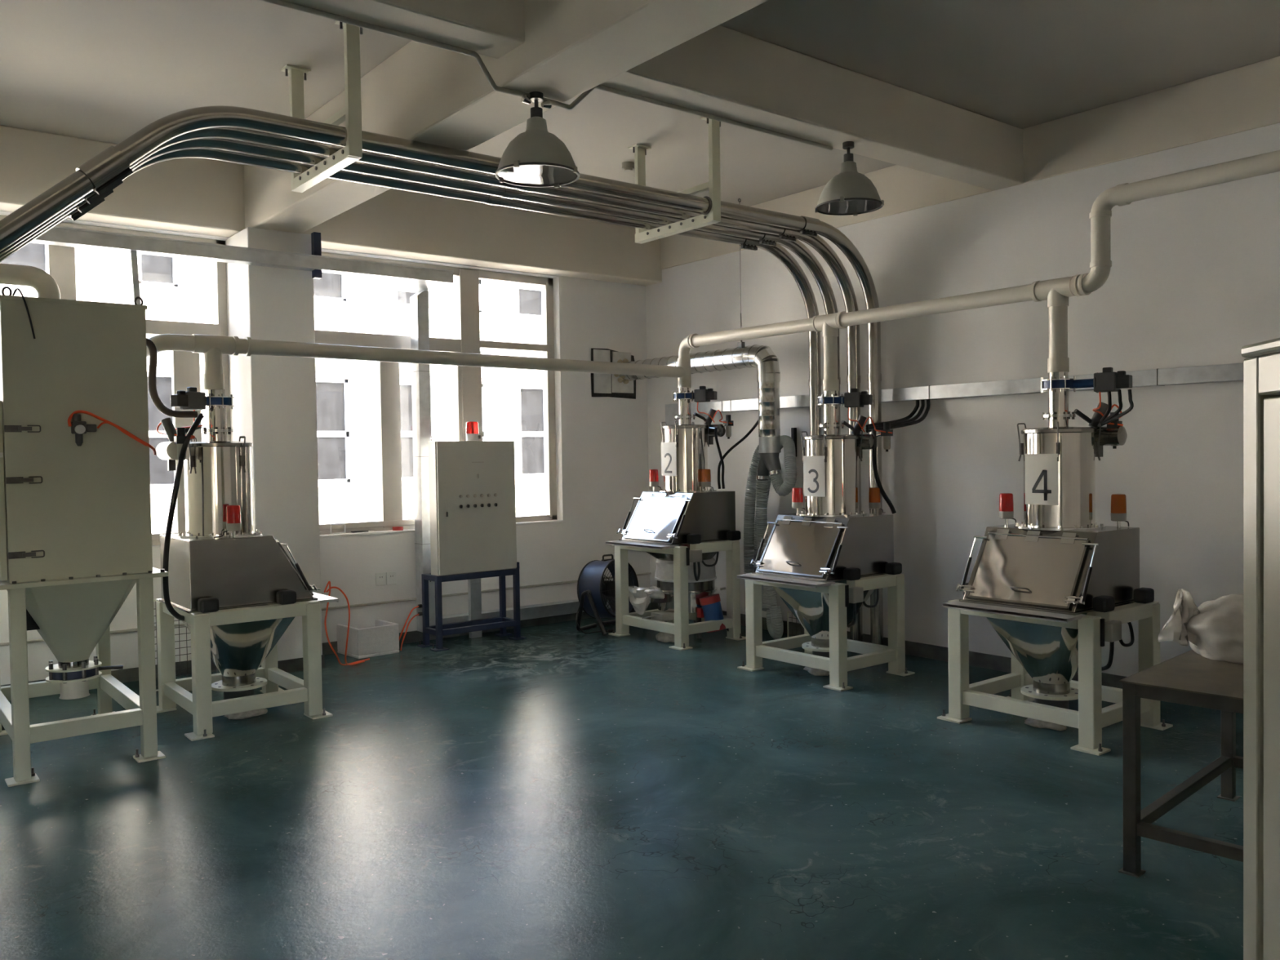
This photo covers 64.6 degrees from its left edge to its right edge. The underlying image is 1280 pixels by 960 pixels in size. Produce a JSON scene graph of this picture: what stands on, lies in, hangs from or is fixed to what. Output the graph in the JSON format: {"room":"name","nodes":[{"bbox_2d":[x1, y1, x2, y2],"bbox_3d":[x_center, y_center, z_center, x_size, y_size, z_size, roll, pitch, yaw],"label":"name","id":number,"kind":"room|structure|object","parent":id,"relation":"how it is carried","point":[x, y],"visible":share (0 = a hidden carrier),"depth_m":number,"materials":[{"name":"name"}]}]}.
{"room":"factory floor","nodes":[
{"label":"factory floor","id":0,"kind":"room"},
{"bbox_2d":[0,210,650,684],"bbox_3d":[-4.009,-0.449,7.527,10.920,3.927,0.180,-2,2,-38],"label":"wall","id":1,"kind":"structure","parent":0,"point":[602,442],"depth_m":10.01,"materials":[{"name":"paint"}]},
{"bbox_2d":[0,622,185,646],"bbox_3d":[-5.583,1.190,6.168,6.075,0.020,0.022,-2,2,-38],"label":"trim","id":2,"kind":"structure","parent":1,"relation":"attached to","point":[175,624],"depth_m":7.50,"materials":[{"name":"paint"}]},
{"bbox_2d":[0,214,230,545],"bbox_3d":[-4.398,-0.672,7.258,2.790,2.400,0.090,-2,2,-38],"label":"window","id":3,"kind":"structure","parent":1,"relation":"in","point":[61,266],"depth_m":7.88,"materials":[{"name":"metal"}]},
{"bbox_2d":[151,544,159,548],"bbox_3d":[-4.346,0.534,7.226,2.784,0.019,0.132,-2,2,-38],"label":"trim","id":4,"kind":"structure","parent":1,"relation":"attached to","point":[158,545],"depth_m":7.68,"materials":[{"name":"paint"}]},
{"bbox_2d":[226,226,322,661],"bbox_3d":[-2.888,-0.215,8.000,0.500,3.400,0.520,-2,2,-38],"label":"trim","id":5,"kind":"structure","parent":1,"relation":"attached to","point":[274,402],"depth_m":7.80,"materials":[{"name":"paint"}]},
{"bbox_2d":[0,603,650,686],"bbox_3d":[-3.765,1.468,7.306,10.320,0.100,0.510,-2,2,-38],"label":"baseboard","id":6,"kind":"structure","parent":1,"relation":"attached to","point":[126,675],"depth_m":8.50,"materials":[{"name":"paint"}]},
{"bbox_2d":[0,124,662,285],"bbox_3d":[-3.895,-2.149,7.306,10.320,0.520,0.270,-2,2,-38],"label":"ceiling beam","id":7,"kind":"structure","parent":1,"relation":"attached to","point":[195,195],"depth_m":8.51,"materials":[{"name":"paint"}]},
{"bbox_2d":[375,571,396,586],"bbox_3d":[-2.220,0.863,8.844,0.194,0.112,0.016,-2,2,-38],"label":"socket plate","id":8,"kind":"object","parent":1,"relation":"attached to","point":[383,578],"visible":1,"depth_m":8.84,"materials":[{"name":"white plastic"}]},
{"bbox_2d":[375,572,386,586],"bbox_3d":[-2.260,0.864,8.813,0.094,0.112,0.014,-2,2,-38],"label":"socket","id":9,"kind":"object","parent":8,"relation":"attached to","point":[380,578],"depth_m":8.81,"materials":[{"name":"white plastic"}]},
{"bbox_2d":[386,571,396,585],"bbox_3d":[-2.182,0.861,8.875,0.094,0.112,0.014,-2,2,-38],"label":"socket","id":10,"kind":"object","parent":8,"relation":"attached to","point":[391,577],"depth_m":8.87,"materials":[{"name":"white plastic"}]},
{"bbox_2d":[409,290,435,632],"bbox_3d":[-1.936,-0.159,8.953,0.142,3.010,0.150,-2,2,-38],"label":"cable trunking","id":11,"kind":"object","parent":1,"relation":"attached to","point":[419,302],"visible":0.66,"depth_m":8.91,"materials":[{"name":"metal"}]},
{"bbox_2d":[399,605,418,639],"bbox_3d":[-2.015,1.272,8.788,0.029,0.323,0.308,0,2,26],"label":"tube","id":12,"kind":"object","parent":11,"relation":"attached to","point":[406,622],"visible":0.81,"depth_m":8.76,"materials":[{"name":"orange rubber"}]},
{"bbox_2d":[400,613,418,650],"bbox_3d":[-1.995,1.313,8.755,0.030,0.263,0.358,-1,2,13],"label":"tube","id":13,"kind":"object","parent":11,"relation":"attached to","point":[411,620],"visible":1,"depth_m":8.68,"materials":[{"name":"plastic"}]},
{"bbox_2d":[315,252,556,534],"bbox_3d":[-1.899,-0.762,9.247,2.660,2.400,0.090,-2,2,-38],"label":"window","id":14,"kind":"structure","parent":1,"relation":"in","point":[468,380],"depth_m":9.38,"materials":[{"name":"metal"}]},
{"bbox_2d":[319,520,564,537],"bbox_3d":[-1.826,0.443,9.231,2.654,0.019,0.132,-2,2,-38],"label":"trim","id":15,"kind":"structure","parent":1,"relation":"attached to","point":[546,521],"depth_m":8.88,"materials":[{"name":"paint"}]},
{"bbox_2d":[329,523,346,534],"bbox_3d":[-2.572,0.416,8.615,0.135,0.090,0.015,-2,2,-38],"label":"picture frame","id":16,"kind":"object","parent":15,"relation":"on","point":[335,524],"visible":1,"depth_m":8.61,"materials":[{"name":"white plastic"}]},
{"bbox_2d":[351,529,373,533],"bbox_3d":[-2.407,0.444,8.782,0.202,0.020,0.042,-2,2,-38],"label":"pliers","id":17,"kind":"object","parent":15,"relation":"on","point":[368,531],"visible":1,"depth_m":8.78,"materials":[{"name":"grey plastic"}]},
{"bbox_2d":[392,526,403,530],"bbox_3d":[-2.147,0.430,8.970,0.092,0.030,0.092,-2,2,-38],"label":"tape roll","id":18,"kind":"object","parent":15,"relation":"on","point":[394,528],"visible":1,"depth_m":8.93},
{"bbox_2d":[321,572,651,610],"bbox_3d":[-1.350,1.038,9.534,3.745,0.020,0.022,-2,2,-38],"label":"trim","id":19,"kind":"structure","parent":1,"relation":"attached to","point":[646,573],"depth_m":9.25,"materials":[{"name":"paint"}]},
{"bbox_2d":[435,599,650,625],"bbox_3d":[-0.894,1.259,9.807,2.465,0.110,0.139,-2,2,-38],"label":"cable trunking","id":20,"kind":"object","parent":1,"relation":"attached to","point":[570,606],"visible":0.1,"depth_m":9.64,"materials":[{"name":"metal"}]},
{"bbox_2d":[591,347,635,399],"bbox_3d":[-0.258,-1.089,10.363,0.585,0.505,0.070,-2,2,-38],"label":"picture frame","id":21,"kind":"object","parent":1,"relation":"attached to","point":[613,385],"depth_m":10.35,"materials":[{"name":"paint"}]},
{"bbox_2d":[0,609,1243,959],"bbox_3d":[-0.404,1.651,3.089,10.920,0.150,11.900,-2,2,-38],"label":"floor","id":22,"kind":"structure","parent":0,"point":[560,791],"depth_m":4.54,"materials":[{"name":"teal paint"}]},
{"bbox_2d":[0,263,168,786],"bbox_3d":[-3.672,0.182,5.596,1.650,2.757,1.375,-2,2,-38],"label":"collector","id":23,"kind":"object","parent":22,"relation":"on","point":[76,526],"visible":1,"depth_m":5.39,"materials":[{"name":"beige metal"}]},
{"bbox_2d":[75,433,83,445],"bbox_3d":[-2.959,-0.212,5.337,0.034,0.065,0.036,-2,2,-38],"label":"bowl","id":24,"kind":"object","parent":23,"relation":"on","point":[78,437],"depth_m":5.32,"materials":[{"name":"grey plastic"}]},
{"bbox_2d":[146,337,197,417],"bbox_3d":[-2.974,-0.638,6.258,0.433,0.502,0.055,-2,2,-38],"label":"corrugated hose","id":25,"kind":"object","parent":23,"relation":"attached to","point":[151,346],"visible":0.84,"depth_m":6.22,"materials":[{"name":"black plastic"}]},
{"bbox_2d":[153,600,218,691],"bbox_3d":[-3.277,1.177,7.314,0.616,0.666,0.016,-2,2,-38],"label":"mesh panel","id":26,"kind":"object","parent":22,"relation":"on","point":[179,627],"visible":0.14,"depth_m":7.28,"materials":[{"name":"beige metal"}]},
{"bbox_2d":[223,708,267,719],"bbox_3d":[-2.539,1.494,6.513,0.187,0.052,0.247,0,2,19],"label":"rag","id":27,"kind":"object","parent":22,"relation":"on","point":[242,715],"visible":0.73,"depth_m":6.45,"materials":[{"name":"white fabric"}]},
{"bbox_2d":[155,386,338,741],"bbox_3d":[-2.595,0.463,6.615,0.963,2.109,1.020,-2,2,-38],"label":"station","id":28,"kind":"object","parent":22,"relation":"on","point":[237,590],"visible":0.95,"depth_m":6.34,"materials":[{"name":"silver metal"}]},
{"bbox_2d":[177,444,186,460],"bbox_3d":[-2.819,-0.172,6.220,0.052,0.100,0.051,-2,2,-38],"label":"bowl","id":29,"kind":"object","parent":28,"relation":"on","point":[179,446],"depth_m":6.20,"materials":[{"name":"paint"}]},
{"bbox_2d":[162,413,204,621],"bbox_3d":[-2.821,0.236,6.232,0.110,1.299,0.280,0,2,40],"label":"power cable","id":30,"kind":"object","parent":28,"relation":"on","point":[181,458],"visible":0.92,"depth_m":6.14,"materials":[{"name":"black plastic"}]},
{"bbox_2d":[211,676,266,699],"bbox_3d":[-2.617,1.378,6.607,0.344,0.112,0.344,-2,2,-38],"label":"outlet","id":31,"kind":"object","parent":28,"relation":"attached to","point":[231,690],"depth_m":6.52,"materials":[{"name":"silver metal"}]},
{"bbox_2d":[311,591,338,603],"bbox_3d":[-2.290,0.785,6.859,0.200,0.024,0.780,-2,2,-38],"label":"tray","id":32,"kind":"object","parent":28,"relation":"on","point":[322,598],"depth_m":6.61,"materials":[{"name":"metal"}]},
{"bbox_2d":[146,333,691,390],"bbox_3d":[-1.464,-0.829,7.703,4.793,0.400,0.450,-2,2,-38],"label":"pipe","id":33,"kind":"object","parent":28,"relation":"attached to","point":[212,348],"visible":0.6,"depth_m":7.13,"materials":[{"name":"beige plastic"}]},
{"bbox_2d":[325,586,364,665],"bbox_3d":[-2.294,1.149,7.963,0.106,0.662,0.416,0,2,20],"label":"tube","id":34,"kind":"object","parent":22,"relation":"on","point":[333,587],"visible":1,"depth_m":7.89,"materials":[{"name":"orange plastic"}]},
{"bbox_2d":[323,581,369,665],"bbox_3d":[-2.324,1.124,8.021,0.037,0.697,0.472,0,2,26],"label":"tube","id":35,"kind":"object","parent":22,"relation":"on","point":[329,582],"visible":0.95,"depth_m":7.83,"materials":[{"name":"orange rubber"}]},
{"bbox_2d":[336,618,399,658],"bbox_3d":[-2.313,1.340,8.572,0.375,0.245,0.420,-2,2,-42],"label":"foam box","id":36,"kind":"object","parent":22,"relation":"on","point":[382,639],"visible":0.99,"depth_m":8.42,"materials":[{"name":"grey plastic"}]},
{"bbox_2d":[417,561,526,651],"bbox_3d":[-1.491,1.094,8.971,0.900,0.690,0.350,-2,2,-38],"label":"stand","id":37,"kind":"object","parent":22,"relation":"on","point":[439,630],"visible":0.98,"depth_m":8.85,"materials":[{"name":"blue metal"}]},
{"bbox_2d":[428,421,516,576],"bbox_3d":[-1.463,0.148,8.890,0.783,1.322,0.172,-2,2,-38],"label":"cabinet","id":38,"kind":"object","parent":37,"relation":"on","point":[473,498],"visible":1,"depth_m":8.81,"materials":[{"name":"metal"}]},
{"bbox_2d":[467,577,481,638],"bbox_3d":[-1.502,1.104,9.201,0.110,0.660,0.053,-2,2,-38],"label":"cable riser","id":39,"kind":"object","parent":22,"relation":"on","point":[474,596],"visible":0.77,"depth_m":9.18,"materials":[{"name":"grey metal"}]},
{"bbox_2d":[575,554,639,635],"bbox_3d":[-0.265,1.056,9.536,0.445,0.709,0.741,0,2,39],"label":"fan","id":40,"kind":"object","parent":22,"relation":"on","point":[593,593],"visible":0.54,"depth_m":9.41,"materials":[{"name":"metal"}]},
{"bbox_2d":[601,563,637,613],"bbox_3d":[-0.190,1.017,9.478,0.056,0.503,0.530,0,2,39],"label":"grille","id":41,"kind":"object","parent":40,"relation":"attached to","point":[610,588],"depth_m":9.48,"materials":[{"name":"black metal"}]},
{"bbox_2d":[655,631,674,642],"bbox_3d":[0.238,1.376,8.890,0.174,0.079,0.224,-1,2,-13],"label":"rag","id":42,"kind":"object","parent":22,"relation":"on","point":[662,637],"visible":0.85,"depth_m":8.83,"materials":[{"name":"white fabric"}]},
{"bbox_2d":[605,386,746,650],"bbox_3d":[0.317,0.287,9.060,0.989,2.244,1.020,-2,2,-38],"label":"station","id":43,"kind":"object","parent":22,"relation":"on","point":[686,522],"visible":0.99,"depth_m":8.93,"materials":[{"name":"silver metal"}]},
{"bbox_2d":[605,540,679,549],"bbox_3d":[0.011,0.564,8.823,0.200,0.024,0.780,-2,2,-38],"label":"tray","id":44,"kind":"object","parent":43,"relation":"on","point":[641,544],"depth_m":8.74,"materials":[{"name":"metal"}]},
{"bbox_2d":[641,610,674,621],"bbox_3d":[0.156,1.199,8.921,0.180,0.060,0.229,-2,2,-38],"label":"carton","id":45,"kind":"object","parent":43,"relation":"on","point":[662,615],"visible":1,"depth_m":8.87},
{"bbox_2d":[714,427,724,488],"bbox_3d":[0.716,-0.193,9.031,0.038,0.549,0.160,0,2,31],"label":"power cable","id":46,"kind":"object","parent":43,"relation":"attached to","point":[715,428],"visible":1,"depth_m":9.04,"materials":[{"name":"black plastic"}]},
{"bbox_2d":[725,426,731,436],"bbox_3d":[0.802,-0.439,9.158,0.052,0.100,0.051,-2,2,-38],"label":"bowl","id":47,"kind":"object","parent":43,"relation":"on","point":[728,428],"depth_m":9.14,"materials":[{"name":"paint"}]},
{"bbox_2d":[650,557,728,638],"bbox_3d":[0.443,1.060,9.075,0.648,0.695,0.750,-2,2,-38],"label":"sieve","id":48,"kind":"object","parent":22,"relation":"on","point":[702,599],"visible":0.63,"depth_m":8.93,"materials":[{"name":"white metal"}]},
{"bbox_2d":[628,586,664,614],"bbox_3d":[0.044,1.076,9.078,0.135,0.271,0.514,-2,2,-38],"label":"plastic bag","id":49,"kind":"object","parent":48,"relation":"on","point":[639,597],"visible":1,"depth_m":9.07,"materials":[{"name":"white plastic"}]},
{"bbox_2d":[755,479,783,639],"bbox_3d":[1.151,0.681,8.879,0.178,1.426,0.346,-1,2,-15],"label":"flexible hose","id":50,"kind":"object","parent":22,"relation":"on","point":[774,618],"visible":0.73,"depth_m":8.93,"materials":[{"name":"grey plastic"}]},
{"bbox_2d":[786,610,804,637],"bbox_3d":[1.425,1.275,8.680,0.016,0.256,0.436,-2,2,-38],"label":"mesh panel","id":51,"kind":"object","parent":22,"relation":"on","point":[788,611],"visible":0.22,"depth_m":8.82,"materials":[{"name":"beige metal"}]},
{"bbox_2d":[803,666,829,675],"bbox_3d":[1.322,1.403,7.500,0.148,0.063,0.229,-2,2,-38],"label":"rag","id":52,"kind":"object","parent":22,"relation":"on","point":[815,672],"visible":0.59,"depth_m":7.44,"materials":[{"name":"white fabric"}]},
{"bbox_2d":[737,388,915,691],"bbox_3d":[1.342,0.379,7.532,0.972,2.109,1.020,-2,2,-38],"label":"station","id":53,"kind":"object","parent":22,"relation":"on","point":[824,561],"visible":1,"depth_m":7.42,"materials":[{"name":"silver metal"}]},
{"bbox_2d":[737,573,835,587],"bbox_3d":[1.044,0.723,7.302,0.200,0.024,0.780,-2,2,-38],"label":"tray","id":54,"kind":"object","parent":53,"relation":"on","point":[806,581],"depth_m":7.22,"materials":[{"name":"metal"}]},
{"bbox_2d":[801,641,848,657],"bbox_3d":[1.389,1.291,7.585,0.344,0.112,0.344,-2,2,-38],"label":"outlet","id":55,"kind":"object","parent":53,"relation":"attached to","point":[817,648],"depth_m":7.49,"materials":[{"name":"silver metal"}]},
{"bbox_2d":[871,429,896,514],"bbox_3d":[1.825,-0.062,7.573,0.175,0.636,0.073,0,2,18],"label":"power cable","id":56,"kind":"object","parent":53,"relation":"hanging from","point":[882,492],"visible":1,"depth_m":7.56,"materials":[{"name":"black plastic"}]},
{"bbox_2d":[883,435,890,449],"bbox_3d":[1.848,-0.279,7.571,0.052,0.100,0.051,-2,2,-38],"label":"bowl","id":57,"kind":"object","parent":53,"relation":"on","point":[886,439],"depth_m":7.55,"materials":[{"name":"paint"}]},
{"bbox_2d":[677,150,1279,391],"bbox_3d":[3.289,-1.159,5.128,0.284,1.054,9.955,-2,2,-37],"label":"pipe","id":58,"kind":"object","parent":53,"relation":"attached to","point":[1057,291],"visible":0.98,"depth_m":6.03,"materials":[{"name":"beige plastic"}]},
{"bbox_2d":[1024,717,1066,731],"bbox_3d":[2.399,1.429,5.985,0.134,0.058,0.285,-2,2,-38],"label":"rag","id":59,"kind":"object","parent":22,"relation":"on","point":[1033,722],"visible":0.66,"depth_m":5.94,"materials":[{"name":"white fabric"}]},
{"bbox_2d":[937,367,1173,755],"bbox_3d":[2.419,0.402,6.005,0.975,2.109,1.020,-2,2,-38],"label":"station","id":60,"kind":"object","parent":22,"relation":"on","point":[1057,584],"visible":0.97,"depth_m":5.89,"materials":[{"name":"silver metal"}]},
{"bbox_2d":[942,600,1085,622],"bbox_3d":[2.119,0.747,5.774,0.200,0.024,0.780,-2,2,-38],"label":"tray","id":61,"kind":"object","parent":60,"relation":"on","point":[1031,611],"depth_m":5.69,"materials":[{"name":"metal"}]},
{"bbox_2d":[1020,684,1078,709],"bbox_3d":[2.464,1.314,6.057,0.344,0.112,0.344,-2,2,-38],"label":"outlet","id":62,"kind":"object","parent":60,"relation":"attached to","point":[1056,698],"depth_m":5.97,"materials":[{"name":"silver metal"}]},
{"bbox_2d":[1099,391,1111,422],"bbox_3d":[2.734,-0.423,5.952,0.032,0.201,0.201,-1,2,9],"label":"power cable","id":63,"kind":"object","parent":60,"relation":"attached to","point":[1109,398],"visible":0.96,"depth_m":5.87,"materials":[{"name":"black plastic"}]},
{"bbox_2d":[1097,389,1122,424],"bbox_3d":[2.754,-0.422,5.938,0.045,0.202,0.227,-1,2,-7],"label":"power cable","id":64,"kind":"object","parent":60,"relation":"attached to","point":[1119,393],"visible":0.98,"depth_m":5.85,"materials":[{"name":"black plastic"}]},
{"bbox_2d":[1097,389,1133,426],"bbox_3d":[2.776,-0.418,5.923,0.053,0.210,0.263,-1,2,-18],"label":"power cable","id":65,"kind":"object","parent":60,"relation":"attached to","point":[1130,395],"visible":0.96,"depth_m":5.85,"materials":[{"name":"black plastic"}]},
{"bbox_2d":[1118,649,1243,877],"bbox_3d":[2.548,1.131,4.080,1.244,0.748,0.724,-2,2,-44],"label":"steel table","id":66,"kind":"object","parent":22,"relation":"on","point":[1188,677],"visible":0.82,"depth_m":3.90,"materials":[{"name":"metal"}]},
{"bbox_2d":[1157,588,1243,663],"bbox_3d":[2.559,0.607,4.329,0.489,0.286,0.459,-2,2,-38],"label":"plastic bag","id":67,"kind":"object","parent":66,"relation":"on","point":[1213,629],"visible":0.71,"depth_m":4.25,"materials":[{"name":"white plastic"}]},
{"bbox_2d":[1241,337,1279,959],"bbox_3d":[1.202,0.693,1.226,0.502,1.815,0.962,-1,2,8],"label":"locker","id":68,"kind":"object","parent":22,"relation":"on","point":[1261,371],"visible":1,"depth_m":1.67,"materials":[{"name":"metal"}]},
{"bbox_2d":[0,0,1279,230],"bbox_3d":[-0.467,-2.474,2.981,10.920,0.250,11.900,-2,2,-38],"label":"ceiling","id":69,"kind":"structure","parent":0,"point":[98,70],"depth_m":5.87,"materials":[{"name":"paint"}]},
{"bbox_2d":[280,20,362,192],"bbox_3d":[-1.756,-2.045,5.610,0.140,0.705,0.910,-2,2,-38],"label":"hanger","id":70,"kind":"object","parent":69,"relation":"hanging from","point":[351,113],"visible":0.88,"depth_m":5.32,"materials":[{"name":"beige metal"}]},
{"bbox_2d":[243,0,768,233],"bbox_3d":[0.523,-2.116,3.601,0.367,0.527,11.030,-2,2,-38],"label":"ceiling beam","id":71,"kind":"structure","parent":69,"relation":"attached to","point":[422,92],"depth_m":5.06,"materials":[{"name":"paint"}]},
{"bbox_2d":[495,91,579,187],"bbox_3d":[-0.500,-1.670,4.908,0.408,0.402,0.408,-2,2,-38],"label":"pendant lamp","id":72,"kind":"object","parent":71,"relation":"hanging from","point":[536,157],"visible":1,"depth_m":4.86,"materials":[{"name":"metal"}]},
{"bbox_2d":[621,161,634,172],"bbox_3d":[-0.095,-2.453,7.930,0.100,0.060,0.100,-2,2,-38],"label":"smoke detector","id":73,"kind":"object","parent":69,"relation":"attached to","point":[627,166],"visible":1,"depth_m":7.90,"materials":[{"name":"paint"}]},
{"bbox_2d":[627,116,720,243],"bbox_3d":[0.255,-2.117,7.210,0.140,0.705,0.910,-2,2,-38],"label":"hanger","id":74,"kind":"object","parent":69,"relation":"hanging from","point":[642,236],"visible":0.87,"depth_m":7.00,"materials":[{"name":"beige metal"}]},
{"bbox_2d":[0,148,822,435],"bbox_3d":[-1.229,-0.196,6.401,7.054,3.395,0.120,-2,2,-38],"label":"tube","id":75,"kind":"object","parent":74,"relation":"hanging from","point":[778,251],"visible":0.52,"depth_m":6.76,"materials":[{"name":"silver metal"}]},
{"bbox_2d":[0,137,840,434],"bbox_3d":[-1.101,-0.193,6.240,7.054,3.395,0.120,-2,2,-38],"label":"tube","id":76,"kind":"object","parent":74,"relation":"hanging from","point":[798,248],"visible":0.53,"depth_m":6.30,"materials":[{"name":"silver metal"}]},
{"bbox_2d":[0,127,862,653],"bbox_3d":[-0.971,-0.191,6.076,7.054,3.395,0.120,-2,2,-38],"label":"tube","id":77,"kind":"object","parent":74,"relation":"hanging from","point":[818,243],"visible":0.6,"depth_m":6.44,"materials":[{"name":"silver metal"}]},
{"bbox_2d":[0,105,883,644],"bbox_3d":[-0.840,-0.191,5.912,7.054,3.400,0.124,-2,2,-38],"label":"tube","id":78,"kind":"object","parent":74,"relation":"hanging from","point":[111,166],"visible":0.91,"depth_m":5.40,"materials":[{"name":"silver metal"}]},
{"bbox_2d":[737,198,742,342],"bbox_3d":[0.903,-1.880,9.097,0.035,1.296,0.016,-2,2,-38],"label":"wire","id":79,"kind":"object","parent":69,"relation":"hanging from","point":[739,198],"visible":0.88,"depth_m":9.10,"materials":[{"name":"metal"}]},
{"bbox_2d":[619,342,782,480],"bbox_3d":[0.530,-0.628,9.622,0.204,1.243,2.191,-2,2,-38],"label":"spiral duct","id":80,"kind":"object","parent":79,"relation":"hanging from","point":[762,357],"visible":0.79,"depth_m":8.84,"materials":[{"name":"silver metal"}]},
{"bbox_2d":[753,435,796,611],"bbox_3d":[1.193,0.389,8.931,0.233,1.564,0.614,-2,2,-27],"label":"flexible hose","id":81,"kind":"object","parent":80,"relation":"hanging from","point":[784,488],"visible":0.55,"depth_m":8.75,"materials":[{"name":"grey plastic"}]},
{"bbox_2d":[645,123,1279,676],"bbox_3d":[3.805,-0.534,6.217,0.280,3.927,11.600,-2,2,-38],"label":"wall","id":82,"kind":"structure","parent":0,"point":[1193,279],"depth_m":7.29,"materials":[{"name":"paint"}]},
{"bbox_2d":[258,0,530,97],"bbox_3d":[-2.957,-1.840,2.976,6.181,0.164,0.044,-2,2,-38],"label":"conduit pipe","id":83,"kind":"object","parent":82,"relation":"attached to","point":[279,2],"visible":1,"depth_m":4.48,"materials":[{"name":"metal"}]},
{"bbox_2d":[283,0,1023,190],"bbox_3d":[-1.364,-2.171,4.123,10.320,0.387,0.252,-2,2,-38],"label":"beam","id":84,"kind":"structure","parent":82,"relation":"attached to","point":[721,71],"depth_m":5.71,"materials":[{"name":"paint"}]},
{"bbox_2d":[665,403,678,425],"bbox_3d":[0.357,-0.649,10.296,0.030,0.250,0.280,-2,2,-38],"label":"wall plate","id":85,"kind":"object","parent":82,"relation":"attached to","point":[671,410],"visible":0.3,"depth_m":10.32,"materials":[{"name":"white plastic"}]},
{"bbox_2d":[542,84,832,150],"bbox_3d":[0.351,-1.959,5.608,2.161,0.164,0.044,-2,2,-38],"label":"conduit pipe","id":86,"kind":"object","parent":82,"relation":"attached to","point":[578,100],"visible":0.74,"depth_m":5.51,"materials":[{"name":"metal"}]},
{"bbox_2d":[743,444,759,590],"bbox_3d":[1.090,0.479,9.194,0.346,1.727,0.124,1,2,45],"label":"flexible hose","id":87,"kind":"object","parent":82,"relation":"hanging from","point":[750,494],"visible":0.58,"depth_m":9.22,"materials":[{"name":"grey plastic"}]},
{"bbox_2d":[791,427,796,457],"bbox_3d":[1.375,-0.336,9.024,0.040,0.260,0.035,-2,2,-38],"label":"wall bar","id":88,"kind":"object","parent":82,"relation":"attached to","point":[793,430],"visible":0.58,"depth_m":9.01,"materials":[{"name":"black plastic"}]},
{"bbox_2d":[814,141,884,216],"bbox_3d":[1.284,-1.872,6.224,0.408,0.402,0.408,-2,2,-38],"label":"pendant lamp","id":89,"kind":"object","parent":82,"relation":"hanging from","point":[850,192],"visible":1,"depth_m":6.15,"materials":[{"name":"metal"}]},
{"bbox_2d":[650,601,1126,688],"bbox_3d":[3.630,1.376,6.288,0.012,0.110,11.288,-2,2,-38],"label":"baseboard","id":90,"kind":"structure","parent":82,"relation":"attached to","point":[998,663],"depth_m":7.88,"materials":[{"name":"paint"}]},
{"bbox_2d":[677,362,1243,414],"bbox_3d":[2.812,-0.667,7.150,0.101,0.106,7.700,-2,2,-38],"label":"cable tray","id":91,"kind":"object","parent":82,"relation":"attached to","point":[1233,371],"visible":0.74,"depth_m":7.34,"materials":[{"name":"metal"}]},
{"bbox_2d":[717,419,758,488],"bbox_3d":[0.912,-0.286,9.168,0.502,0.721,0.049,-2,2,-28],"label":"power cable","id":92,"kind":"object","parent":91,"relation":"hanging from","point":[750,431],"visible":0.75,"depth_m":9.11,"materials":[{"name":"black plastic"}]},
{"bbox_2d":[866,400,919,427],"bbox_3d":[1.951,-0.513,7.820,0.542,0.225,0.050,-2,2,-29],"label":"power cable","id":93,"kind":"object","parent":91,"relation":"hanging from","point":[917,406],"visible":0.94,"depth_m":7.88,"materials":[{"name":"black plastic"}]},
{"bbox_2d":[866,400,924,430],"bbox_3d":[1.963,-0.504,7.811,0.553,0.242,0.071,-2,2,-24],"label":"power cable","id":94,"kind":"object","parent":91,"relation":"hanging from","point":[922,402],"visible":0.87,"depth_m":7.86,"materials":[{"name":"black plastic"}]},
{"bbox_2d":[866,399,930,432],"bbox_3d":[1.977,-0.495,7.802,0.567,0.260,0.095,-1,2,-19],"label":"power cable","id":95,"kind":"object","parent":91,"relation":"hanging from","point":[928,402],"visible":0.84,"depth_m":7.83,"materials":[{"name":"black plastic"}]},
{"bbox_2d":[660,56,1279,269],"bbox_3d":[3.652,-2.299,6.090,0.018,0.387,11.030,-2,2,-38],"label":"beam","id":96,"kind":"structure","parent":82,"relation":"attached to","point":[1247,97],"depth_m":6.79,"materials":[{"name":"paint"}]},
{"bbox_3d":[-4.487,-0.235,-0.380,0.280,3.927,11.600,-2,2,-38],"label":"wall","id":97,"kind":"structure","parent":0,"visible":0},
{"bbox_2d":[0,219,453,293],"bbox_3d":[-4.784,-1.605,6.359,7.720,0.102,0.638,-2,2,-38],"label":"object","id":98,"kind":"object","parent":97,"relation":"attached to","point":[392,277],"visible":0.95,"depth_m":7.49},
{"bbox_2d":[130,250,140,304],"bbox_3d":[-3.499,-1.191,7.048,0.075,0.820,0.012,-2,2,-38],"label":"strut","id":99,"kind":"object","parent":98,"relation":"attached to","point":[134,260],"visible":0.36,"depth_m":7.03,"materials":[{"name":"white metal"}]},
{"bbox_2d":[311,231,321,279],"bbox_3d":[-2.512,-1.742,7.856,0.055,0.350,0.060,-2,2,-38],"label":"post","id":100,"kind":"object","parent":98,"relation":"attached to","point":[316,246],"visible":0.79,"depth_m":7.83,"materials":[{"name":"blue metal"}]},
{"label":"outside","id":101,"kind":"structure","parent":0,"visible":0},
{"bbox_3d":[-1.576,1.632,14.107,75.000,0.150,6.600,-2,2,-38],"label":"trim","id":102,"kind":"structure","parent":101,"visible":0},
{"bbox_2d":[0,242,546,533],"bbox_3d":[-4.772,-1.359,15.579,40.000,5.850,0.650,-2,2,-38],"label":"building","id":103,"kind":"structure","parent":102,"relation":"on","point":[174,289],"depth_m":15.69,"materials":[{"name":"beige tile"}]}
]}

